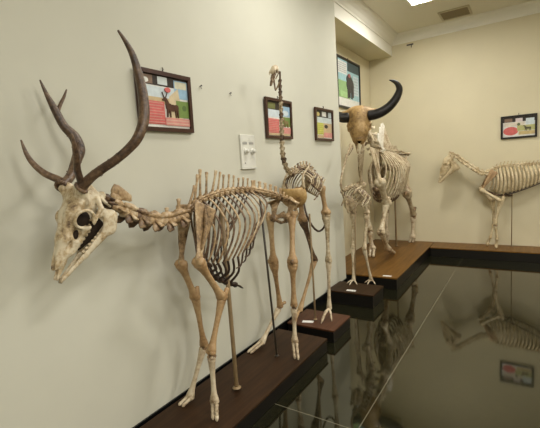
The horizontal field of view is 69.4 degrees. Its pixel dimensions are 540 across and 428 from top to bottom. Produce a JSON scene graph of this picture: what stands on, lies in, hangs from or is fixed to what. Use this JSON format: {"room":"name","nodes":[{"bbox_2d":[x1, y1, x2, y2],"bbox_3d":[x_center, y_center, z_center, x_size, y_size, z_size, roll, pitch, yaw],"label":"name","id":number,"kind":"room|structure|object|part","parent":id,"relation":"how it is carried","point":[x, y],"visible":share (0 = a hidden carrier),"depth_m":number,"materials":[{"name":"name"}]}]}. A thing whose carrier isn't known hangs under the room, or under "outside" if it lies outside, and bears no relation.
{"room":"museum","nodes":[
{"label":"museum","id":0,"kind":"room"},
{"bbox_2d":[0,0,345,427],"bbox_3d":[-2.030,-0.193,0.812,0.585,3.460,9.575,1,8,33],"label":"wall","id":1,"kind":"structure","parent":0,"point":[109,345],"depth_m":2.23,"materials":[{"name":"white paint"}]},
{"bbox_2d":[134,67,193,132],"bbox_3d":[-0.630,-0.692,2.363,0.029,0.382,0.423,1,8,33],"label":"framed poster","id":2,"kind":"object","parent":1,"relation":"attached to","point":[169,94],"visible":0.93,"depth_m":2.38,"materials":[{"name":"multicoloured paper"}]},
{"bbox_2d":[143,72,189,128],"bbox_3d":[-0.631,-0.677,2.365,0.020,0.304,0.375,1,8,33],"label":"print","id":3,"kind":"object","parent":2,"relation":"attached to","point":[168,93],"depth_m":2.38},
{"bbox_2d":[132,278,346,427],"bbox_3d":[-1.616,1.462,0.926,0.012,0.100,9.375,1,8,33],"label":"baseboard","id":4,"kind":"structure","parent":1,"relation":"attached to","point":[322,299],"depth_m":2.91,"materials":[{"name":"black wood"}]},
{"bbox_2d":[239,134,256,168],"bbox_3d":[-0.159,-0.489,3.063,0.056,0.266,0.193,1,8,33],"label":"switch panel","id":5,"kind":"object","parent":1,"relation":"attached to","point":[246,142],"visible":1,"depth_m":3.06,"materials":[{"name":"white plastic"}]},
{"bbox_2d":[264,96,292,138],"bbox_3d":[0.081,-0.852,3.439,0.029,0.370,0.432,1,8,33],"label":"framed poster","id":6,"kind":"object","parent":1,"relation":"attached to","point":[271,105],"visible":0.8,"depth_m":3.40,"materials":[{"name":"multicoloured paper"}]},
{"bbox_2d":[268,100,290,135],"bbox_3d":[0.078,-0.837,3.443,0.015,0.292,0.384,1,8,33],"label":"print","id":7,"kind":"object","parent":6,"relation":"attached to","point":[273,105],"depth_m":3.42},
{"bbox_2d":[314,106,333,140],"bbox_3d":[0.586,-0.976,4.203,0.029,0.368,0.440,1,8,33],"label":"framed poster","id":8,"kind":"object","parent":1,"relation":"attached to","point":[323,118],"visible":1,"depth_m":4.19,"materials":[{"name":"multicoloured paper"}]},
{"bbox_2d":[317,110,331,138],"bbox_3d":[0.582,-0.961,4.208,0.011,0.290,0.392,1,8,33],"label":"print","id":9,"kind":"object","parent":8,"relation":"attached to","point":[324,117],"depth_m":4.21},
{"bbox_2d":[334,2,391,60],"bbox_3d":[1.187,-2.550,5.472,0.385,0.295,2.275,1,8,33],"label":"soffit","id":10,"kind":"object","parent":1,"relation":"attached to","point":[350,33],"depth_m":5.38,"materials":[{"name":"white paint"}]},
{"bbox_2d":[333,0,397,45],"bbox_3d":[-1.163,-2.002,1.444,0.135,0.135,11.650,1,8,33],"label":"trim","id":11,"kind":"structure","parent":1,"relation":"attached to","point":[358,9],"depth_m":5.20,"materials":[{"name":"white paint"}]},
{"bbox_2d":[336,43,374,255],"bbox_3d":[1.047,-0.984,5.817,0.200,3.460,2.275,1,8,33],"label":"wall niche","id":12,"kind":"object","parent":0,"point":[350,175],"visible":0.08,"depth_m":6.10,"materials":[{"name":"beige paint"}]},
{"bbox_2d":[336,54,360,108],"bbox_3d":[1.171,-1.926,5.773,0.029,0.740,0.900,1,8,33],"label":"framed poster","id":13,"kind":"object","parent":12,"relation":"attached to","point":[348,72],"visible":0.92,"depth_m":5.74,"materials":[{"name":"multicoloured paper"}]},
{"bbox_2d":[251,255,539,427],"bbox_3d":[1.770,1.449,0.062,7.785,0.120,12.050,1,8,33],"label":"floor","id":14,"kind":"structure","parent":0,"point":[457,344],"depth_m":2.93,"materials":[{"name":"black stone"}]},
{"bbox_2d":[140,329,326,427],"bbox_3d":[-0.307,1.196,2.404,0.465,0.110,2.120,1,8,33],"label":"display platform","id":15,"kind":"object","parent":14,"relation":"on","point":[264,378],"visible":0.91,"depth_m":2.54,"materials":[{"name":"black paint"}]},
{"bbox_2d":[20,30,299,421],"bbox_3d":[-0.274,0.158,2.342,0.548,1.956,1.985,1,8,33],"label":"skeleton","id":16,"kind":"object","parent":15,"relation":"on","point":[79,220],"visible":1,"depth_m":2.14,"materials":[{"name":"ceramic"}]},
{"bbox_3d":[-0.253,0.529,2.425,0.067,1.199,0.062,1,8,33],"label":"support rod","id":17,"kind":"part","parent":16,"relation":"part of","materials":[{"name":"gold metal"}]},
{"bbox_3d":[-0.002,0.475,2.809,0.076,1.184,0.034,-9,9,-40],"label":"support rod","id":18,"kind":"part","parent":16,"relation":"part of","materials":[{"name":"metal"}]},
{"bbox_2d":[287,309,349,342],"bbox_3d":[0.451,1.010,3.560,0.455,0.110,0.370,1,8,33],"label":"display platform","id":19,"kind":"object","parent":14,"relation":"on","point":[333,330],"visible":0.89,"depth_m":3.46,"materials":[{"name":"black paint"}]},
{"bbox_2d":[269,65,331,323],"bbox_3d":[0.263,-0.090,3.304,0.335,2.154,0.740,1,8,33],"label":"skeleton","id":20,"kind":"object","parent":19,"relation":"on","point":[299,194],"visible":0.88,"depth_m":3.39},
{"bbox_3d":[0.379,0.479,3.466,0.037,0.973,0.037,1,8,33],"label":"support rod","id":21,"kind":"part","parent":20,"relation":"part of","materials":[{"name":"gold metal"}]},
{"bbox_2d":[330,281,383,307],"bbox_3d":[0.940,0.878,4.281,0.515,0.140,0.353,1,8,33],"label":"display platform","id":22,"kind":"object","parent":14,"relation":"on","point":[368,296],"visible":0.82,"depth_m":4.17,"materials":[{"name":"black paint"}]},
{"bbox_2d":[339,143,374,284],"bbox_3d":[0.954,0.015,4.280,0.286,1.568,0.790,3,9,44],"label":"skeleton","id":23,"kind":"object","parent":22,"relation":"on","point":[350,205],"visible":1,"depth_m":4.31},
{"bbox_3d":[0.950,0.342,4.372,0.030,0.900,0.075,-6,7,-17],"label":"support rod","id":24,"kind":"part","parent":23,"relation":"part of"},
{"bbox_2d":[345,239,434,289],"bbox_3d":[1.667,0.663,5.703,0.980,0.140,2.205,1,8,33],"label":"display platform","id":25,"kind":"object","parent":14,"relation":"on","point":[409,256],"visible":0.66,"depth_m":5.28,"materials":[{"name":"black paint"}]},
{"bbox_2d":[339,79,416,256],"bbox_3d":[1.622,-0.577,5.648,0.952,2.331,1.872,1,8,33],"label":"skeleton","id":26,"kind":"object","parent":25,"relation":"on","point":[358,118],"visible":0.98,"depth_m":5.34,"materials":[{"name":"ceramic"}]},
{"bbox_3d":[1.950,-0.201,6.081,0.062,1.446,0.062,1,8,33],"label":"support rod","id":27,"kind":"part","parent":26,"relation":"part of","materials":[{"name":"gold metal"}]},
{"bbox_2d":[430,242,539,262],"bbox_3d":[3.692,0.561,5.421,2.690,0.140,0.430,1,8,33],"label":"display platform","id":28,"kind":"object","parent":14,"relation":"on","point":[531,254],"visible":1,"depth_m":5.62,"materials":[{"name":"black paint"}]},
{"bbox_2d":[438,151,539,248],"bbox_3d":[3.455,-0.220,5.435,2.076,1.435,0.383,0,8,32],"label":"skeleton","id":29,"kind":"object","parent":28,"relation":"on","point":[448,166],"visible":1,"depth_m":5.53,"materials":[{"name":"ceramic"}]},
{"bbox_3d":[3.436,-0.091,5.547,0.029,1.156,0.104,1,8,33],"label":"support rod","id":30,"kind":"part","parent":29,"relation":"part of","materials":[{"name":"metal"}]},
{"bbox_2d":[362,0,532,32],"bbox_3d":[1.534,-2.099,-0.354,7.785,0.120,12.050,1,8,33],"label":"ceiling","id":31,"kind":"structure","parent":0,"point":[399,15],"depth_m":5.22,"materials":[{"name":"paint"}]},
{"bbox_2d":[406,0,432,5],"bbox_3d":[1.825,-2.635,4.634,0.450,0.014,0.650,1,8,33],"label":"recessed light","id":32,"kind":"object","parent":31,"relation":"in","point":[410,2],"visible":1,"depth_m":4.90,"materials":[{"name":"white paint"}]},
{"bbox_2d":[409,0,428,4],"bbox_3d":[1.825,-2.637,4.634,0.400,0.009,0.600,1,8,33],"label":"diffuser","id":33,"kind":"object","parent":32,"relation":"attached to","point":[411,2],"depth_m":4.90,"materials":[{"name":"white plastic"}]},
{"bbox_2d":[437,5,472,20],"bbox_3d":[2.556,-2.771,5.387,0.390,0.016,0.380,1,8,33],"label":"ceiling vent","id":34,"kind":"object","parent":31,"relation":"in","point":[465,10],"visible":1,"depth_m":5.37,"materials":[{"name":"beige metal"}]},
{"bbox_2d":[369,13,539,246],"bbox_3d":[4.890,-1.115,4.753,7.785,3.460,0.200,1,8,33],"label":"wall","id":35,"kind":"structure","parent":0,"point":[458,87],"depth_m":5.92,"materials":[{"name":"beige paint"}]},
{"bbox_2d":[392,0,539,45],"bbox_3d":[4.849,-2.738,4.315,7.000,0.135,0.135,1,8,33],"label":"trim","id":36,"kind":"structure","parent":35,"relation":"attached to","point":[531,7],"depth_m":5.61,"materials":[{"name":"white paint"}]},
{"bbox_2d":[501,113,537,139],"bbox_3d":[3.508,-1.248,5.503,0.435,0.352,0.025,1,8,33],"label":"framed poster","id":37,"kind":"object","parent":35,"relation":"attached to","point":[524,125],"visible":1,"depth_m":5.50,"materials":[{"name":"multicoloured paper"}]}
]}

